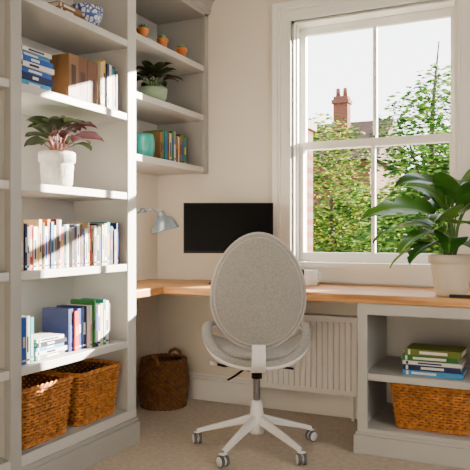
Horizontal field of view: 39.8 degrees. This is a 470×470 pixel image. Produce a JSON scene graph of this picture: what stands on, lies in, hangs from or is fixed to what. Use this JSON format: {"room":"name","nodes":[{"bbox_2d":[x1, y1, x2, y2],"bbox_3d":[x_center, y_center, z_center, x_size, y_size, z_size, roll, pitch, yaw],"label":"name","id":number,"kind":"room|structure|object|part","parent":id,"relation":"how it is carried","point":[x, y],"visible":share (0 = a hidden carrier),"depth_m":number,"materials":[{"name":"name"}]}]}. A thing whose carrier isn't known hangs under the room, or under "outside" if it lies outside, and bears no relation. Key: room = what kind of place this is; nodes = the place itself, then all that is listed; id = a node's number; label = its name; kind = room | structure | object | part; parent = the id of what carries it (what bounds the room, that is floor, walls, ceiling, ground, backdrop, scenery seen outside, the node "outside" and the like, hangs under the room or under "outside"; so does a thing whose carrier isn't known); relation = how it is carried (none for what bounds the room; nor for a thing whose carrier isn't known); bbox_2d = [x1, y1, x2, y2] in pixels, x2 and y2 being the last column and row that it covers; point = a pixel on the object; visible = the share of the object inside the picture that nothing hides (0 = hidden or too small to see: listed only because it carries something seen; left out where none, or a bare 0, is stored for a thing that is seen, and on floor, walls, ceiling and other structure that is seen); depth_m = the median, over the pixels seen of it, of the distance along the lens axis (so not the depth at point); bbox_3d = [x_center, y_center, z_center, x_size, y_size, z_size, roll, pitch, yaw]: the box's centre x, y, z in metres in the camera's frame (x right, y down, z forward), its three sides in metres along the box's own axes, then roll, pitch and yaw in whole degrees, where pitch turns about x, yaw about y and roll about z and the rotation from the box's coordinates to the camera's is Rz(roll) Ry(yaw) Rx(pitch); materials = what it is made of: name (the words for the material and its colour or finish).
{"room":"office","nodes":[
{"label":"office","id":0,"kind":"room"},
{"bbox_2d":[136,172,156,375],"bbox_3d":[-1.624,-0.310,2.043,0.150,2.680,4.890,0,0,25],"label":"wall","id":1,"kind":"structure","parent":0,"point":[146,184],"depth_m":4.10,"materials":[{"name":"beige paint"}]},
{"bbox_2d":[136,375,139,403],"bbox_3d":[-0.684,0.948,3.816,0.020,0.165,0.840,0,0,25],"label":"baseboard","id":2,"kind":"structure","parent":1,"relation":"attached to","point":[137,394],"depth_m":3.98,"materials":[{"name":"white paint"}]},
{"bbox_2d":[136,0,214,175],"bbox_3d":[-0.475,-0.962,3.718,0.477,1.163,0.873,0,0,25],"label":"wall shelf unit","id":3,"kind":"object","parent":1,"relation":"attached to","point":[184,111],"visible":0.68,"depth_m":4.01,"materials":[{"name":"paint"}]},
{"bbox_2d":[136,24,148,37],"bbox_3d":[-0.494,-1.088,3.483,0.068,0.084,0.070,0,0,25],"label":"cactus pot","id":4,"kind":"object","parent":3,"relation":"on","point":[142,30],"visible":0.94,"depth_m":3.46,"materials":[{"name":"orange ceramic"}]},
{"bbox_2d":[136,133,154,156],"bbox_3d":[-0.493,-0.485,3.554,0.112,0.130,0.112,0,0,25],"label":"jar","id":5,"kind":"object","parent":3,"relation":"on","point":[145,142],"visible":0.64,"depth_m":3.51,"materials":[{"name":"ceramic"}]},
{"bbox_2d":[136,61,182,100],"bbox_3d":[-0.465,-0.856,3.661,0.298,0.226,0.314,0,0,25],"label":"potted trailing plant","id":6,"kind":"object","parent":3,"relation":"on","point":[159,92],"visible":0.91,"depth_m":3.62,"materials":[{"name":"green plant"}]},
{"bbox_2d":[157,34,167,47],"bbox_3d":[-0.407,-1.088,3.664,0.065,0.084,0.068,0,0,25],"label":"cactus pot","id":7,"kind":"object","parent":3,"relation":"on","point":[162,40],"visible":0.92,"depth_m":3.64,"materials":[{"name":"orange ceramic"}]},
{"bbox_2d":[143,130,187,163],"bbox_3d":[-0.410,-0.514,3.834,0.139,0.186,0.309,0,0,25],"label":"books","id":8,"kind":"object","parent":3,"relation":"in","point":[169,145],"visible":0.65,"depth_m":3.76,"materials":[{"name":"multicoloured paper"}]},
{"bbox_2d":[176,44,186,56],"bbox_3d":[-0.317,-1.088,3.853,0.068,0.084,0.070,0,0,25],"label":"cactus pot","id":9,"kind":"object","parent":3,"relation":"on","point":[181,49],"visible":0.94,"depth_m":3.83,"materials":[{"name":"orange ceramic"}]},
{"bbox_2d":[136,208,178,233],"bbox_3d":[-0.534,0.064,3.582,0.402,0.430,0.317,0,0,26],"label":"desk lamp","id":10,"kind":"object","parent":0,"point":[163,222],"depth_m":3.56,"materials":[{"name":"grey metal"}]},
{"bbox_2d":[85,398,466,469],"bbox_3d":[0.203,1.090,1.205,4.270,0.120,5.350,0,0,25],"label":"floor","id":11,"kind":"structure","parent":0,"point":[166,443],"depth_m":3.17,"materials":[{"name":"beige carpet"}]},
{"bbox_2d":[0,0,139,469],"bbox_3d":[-1.022,-0.270,2.605,0.443,2.600,1.622,0,0,25],"label":"bookcase","id":12,"kind":"object","parent":11,"relation":"on","point":[103,188],"visible":0.78,"depth_m":3.02,"materials":[{"name":"paint"}]},
{"bbox_2d":[21,315,33,364],"bbox_3d":[-0.897,0.422,2.630,0.133,0.191,0.090,0,0,25],"label":"books","id":13,"kind":"object","parent":12,"relation":"in","point":[27,322],"visible":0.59,"depth_m":2.61,"materials":[{"name":"paper"}]},
{"bbox_2d":[21,44,53,90],"bbox_3d":[-0.875,-0.676,2.689,0.162,0.159,0.214,0,0,25],"label":"book stack","id":14,"kind":"object","parent":12,"relation":"in","point":[37,70],"visible":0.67,"depth_m":2.66,"materials":[{"name":"blue paper"}]},
{"bbox_2d":[21,219,68,270],"bbox_3d":[-0.849,0.038,2.728,0.139,0.208,0.304,0,0,25],"label":"books","id":15,"kind":"object","parent":12,"relation":"in","point":[44,243],"visible":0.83,"depth_m":2.70,"materials":[{"name":"white paper"}]},
{"bbox_2d":[21,371,73,449],"bbox_3d":[-0.903,0.734,2.763,0.323,0.251,0.333,0,0,25],"label":"storage basket","id":16,"kind":"object","parent":12,"relation":"in","point":[45,398],"visible":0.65,"depth_m":2.70,"materials":[{"name":"brown wicker"}]},
{"bbox_2d":[34,332,66,360],"bbox_3d":[-0.838,0.472,2.772,0.157,0.089,0.193,0,0,25],"label":"book stack","id":17,"kind":"object","parent":12,"relation":"in","point":[46,345],"visible":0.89,"depth_m":2.74,"materials":[{"name":"white paper"}]},
{"bbox_2d":[24,115,103,186],"bbox_3d":[-0.758,-0.366,2.889,0.341,0.316,0.332,0,0,-22],"label":"plant","id":18,"kind":"object","parent":12,"relation":"in","point":[56,164],"visible":1,"depth_m":2.84,"materials":[{"name":"green plant"}]},
{"bbox_2d":[42,305,86,351],"bbox_3d":[-0.773,0.421,2.955,0.160,0.192,0.118,0,0,25],"label":"books","id":19,"kind":"object","parent":12,"relation":"in","point":[70,321],"visible":0.92,"depth_m":2.91,"materials":[{"name":"blue paper"}]},
{"bbox_2d":[48,0,83,19],"bbox_3d":[-0.780,-0.983,2.895,0.143,0.053,0.162,0,0,25],"label":"book stack","id":20,"kind":"object","parent":12,"relation":"in","point":[59,4],"visible":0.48,"depth_m":2.84,"materials":[{"name":"brown paper"}]},
{"bbox_2d":[50,53,96,104],"bbox_3d":[-0.753,-0.698,2.971,0.155,0.205,0.205,0,0,25],"label":"books","id":21,"kind":"object","parent":12,"relation":"in","point":[74,76],"visible":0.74,"depth_m":2.88,"materials":[{"name":"brown paper"}]},
{"bbox_2d":[43,358,120,426],"bbox_3d":[-0.753,0.737,3.079,0.323,0.246,0.333,0,0,25],"label":"storage basket","id":22,"kind":"object","parent":12,"relation":"in","point":[94,388],"visible":0.59,"depth_m":3.00,"materials":[{"name":"brown wicker"}]},
{"bbox_2d":[70,3,102,25],"bbox_3d":[-0.691,-1.003,3.022,0.156,0.095,0.156,0,0,25],"label":"porcelain bowl","id":23,"kind":"object","parent":12,"relation":"on","point":[92,13],"visible":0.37,"depth_m":2.96,"materials":[{"name":"blue ceramic"}]},
{"bbox_2d":[67,298,109,347],"bbox_3d":[-0.688,0.409,3.071,0.136,0.217,0.152,0,0,25],"label":"books","id":24,"kind":"object","parent":12,"relation":"in","point":[98,310],"visible":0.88,"depth_m":3.03,"materials":[{"name":"paper"}]},
{"bbox_2d":[61,222,118,266],"bbox_3d":[-0.700,0.040,3.040,0.140,0.203,0.341,0,0,25],"label":"books","id":25,"kind":"object","parent":12,"relation":"in","point":[90,243],"visible":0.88,"depth_m":3.00,"materials":[{"name":"white paper"}]},
{"bbox_2d":[93,60,117,110],"bbox_3d":[-0.658,-0.710,3.129,0.138,0.229,0.132,0,0,25],"label":"books","id":26,"kind":"object","parent":12,"relation":"in","point":[107,75],"visible":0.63,"depth_m":3.08,"materials":[{"name":"white paper"}]},
{"bbox_2d":[138,347,189,410],"bbox_3d":[-0.431,0.865,3.928,0.318,0.332,0.318,0,0,25],"label":"round wicker basket","id":27,"kind":"object","parent":11,"relation":"on","point":[163,379],"visible":1,"depth_m":3.81,"materials":[{"name":"brown wicker"}]},
{"bbox_2d":[192,232,317,467],"bbox_3d":[0.102,0.509,3.159,0.629,1.041,0.617,0,0,0],"label":"office chair","id":28,"kind":"object","parent":11,"relation":"on","point":[258,297],"visible":1,"depth_m":2.91,"materials":[{"name":"grey fabric"}]},
{"bbox_3d":[0.105,0.538,3.167,0.450,0.104,0.450,0,0,0],"label":"seat","id":29,"kind":"part","parent":28,"relation":"part of","materials":[{"name":"grey fabric"}]},
{"bbox_3d":[0.105,0.255,2.913,0.426,0.524,0.104,0,0,0],"label":"backrest","id":30,"kind":"part","parent":28,"relation":"part of","materials":[{"name":"grey fabric"}]},
{"bbox_2d":[353,303,469,469],"bbox_3d":[1.334,0.676,3.005,1.456,0.708,0.547,0,0,25],"label":"base cabinet","id":31,"kind":"object","parent":11,"relation":"on","point":[384,331],"visible":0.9,"depth_m":3.06,"materials":[{"name":"grey paint"}]},
{"bbox_2d":[389,382,469,435],"bbox_3d":[0.953,0.801,3.102,0.392,0.216,0.283,0,0,25],"label":"storage basket","id":32,"kind":"object","parent":31,"relation":"in","point":[416,407],"visible":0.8,"depth_m":2.99,"materials":[{"name":"brown wicker"}]},
{"bbox_2d":[402,343,466,379],"bbox_3d":[0.942,0.592,3.071,0.278,0.123,0.192,0,0,25],"label":"book stack","id":33,"kind":"object","parent":31,"relation":"in","point":[428,360],"visible":1,"depth_m":3.00,"materials":[{"name":"paper"}]},
{"bbox_2d":[157,0,433,377],"bbox_3d":[1.299,-0.310,3.502,4.170,2.680,0.260,0,0,25],"label":"wall","id":34,"kind":"structure","parent":0,"point":[239,31],"depth_m":4.01,"materials":[{"name":"beige paint"}]},
{"bbox_2d":[188,372,356,418],"bbox_3d":[0.142,0.948,3.898,1.440,0.165,0.020,0,0,25],"label":"baseboard","id":35,"kind":"structure","parent":34,"relation":"attached to","point":[203,386],"depth_m":3.86,"materials":[{"name":"white paint"}]},
{"bbox_2d":[136,279,469,307],"bbox_3d":[1.059,0.330,2.998,3.866,0.100,0.853,0,0,25],"label":"desk","id":36,"kind":"object","parent":34,"relation":"attached to","point":[335,293],"visible":0.55,"depth_m":3.22,"materials":[{"name":"brown wood"}]},
{"bbox_2d":[183,203,272,283],"bbox_3d":[-0.038,0.047,3.761,0.516,0.464,0.180,0,0,1],"label":"computer monitor","id":37,"kind":"object","parent":36,"relation":"on","point":[207,227],"visible":0.62,"depth_m":3.73,"materials":[{"name":"black plastic"}]},
{"bbox_2d":[304,270,321,285],"bbox_3d":[0.426,0.236,3.591,0.076,0.086,0.095,0,0,-32],"label":"coffee mug","id":38,"kind":"object","parent":36,"relation":"on","point":[310,276],"visible":0.95,"depth_m":3.57,"materials":[{"name":"white ceramic"}]},
{"bbox_2d":[359,169,469,295],"bbox_3d":[0.959,-0.016,2.998,0.710,0.591,0.556,0,0,25],"label":"potted plant","id":39,"kind":"object","parent":36,"relation":"on","point":[450,272],"visible":1,"depth_m":2.97,"materials":[{"name":"green plant"}]},
{"bbox_2d":[449,294,469,298],"bbox_3d":[1.025,0.273,2.875,0.145,0.014,0.027,0,0,25],"label":"case","id":40,"kind":"object","parent":36,"relation":"on","point":[450,295],"visible":1,"depth_m":2.88,"materials":[{"name":"black plastic"}]},
{"bbox_2d":[250,313,356,420],"bbox_3d":[0.399,0.741,3.729,0.638,0.579,0.103,0,0,25],"label":"radiator","id":41,"kind":"object","parent":34,"relation":"attached to","point":[329,364],"visible":0.56,"depth_m":3.63,"materials":[{"name":"white metal"}]},
{"bbox_2d":[272,0,469,288],"bbox_3d":[0.813,-0.541,3.742,1.145,1.638,0.365,0,0,25],"label":"window","id":42,"kind":"structure","parent":34,"relation":"in","point":[293,22],"depth_m":3.72,"materials":[{"name":"white wood"}]},
{"label":"outside","id":43,"kind":"structure","parent":0,"visible":0},
{"bbox_3d":[13.763,1.380,28.856,80.000,0.100,56.060,0,0,26],"label":"lawn","id":44,"kind":"structure","parent":43,"visible":0},
{"bbox_2d":[307,120,316,261],"bbox_3d":[0.161,0.119,5.634,0.500,2.419,1.950,0,0,25],"label":"brick wall","id":45,"kind":"structure","parent":44,"relation":"on","point":[312,127],"depth_m":6.31,"materials":[{"name":"red brick"}]},
{"bbox_2d":[308,113,405,252],"bbox_3d":[1.310,-0.295,10.185,2.678,3.231,1.614,0,0,25],"label":"tree","id":46,"kind":"object","parent":44,"relation":"on","point":[332,236],"visible":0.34,"depth_m":9.99,"materials":[{"name":"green plant"}]},
{"bbox_2d":[313,88,407,262],"bbox_3d":[3.896,-2.370,28.610,6.200,7.399,6.600,0,0,25],"label":"neighbouring house","id":47,"kind":"structure","parent":44,"relation":"on","point":[341,104],"depth_m":26.52,"materials":[{"name":"red brick"}]},
{"bbox_2d":[313,126,450,262],"bbox_3d":[3.513,-0.872,19.807,9.818,4.385,4.645,0,0,11],"label":"tree","id":48,"kind":"object","parent":44,"relation":"on","point":[392,182],"visible":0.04,"depth_m":19.49,"materials":[{"name":"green plant"}]},
{"bbox_2d":[351,41,450,263],"bbox_3d":[2.616,-0.574,8.305,2.322,3.791,1.380,0,0,13],"label":"tree","id":49,"kind":"object","parent":44,"relation":"on","point":[432,160],"visible":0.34,"depth_m":8.24,"materials":[{"name":"green plant"}]}
]}

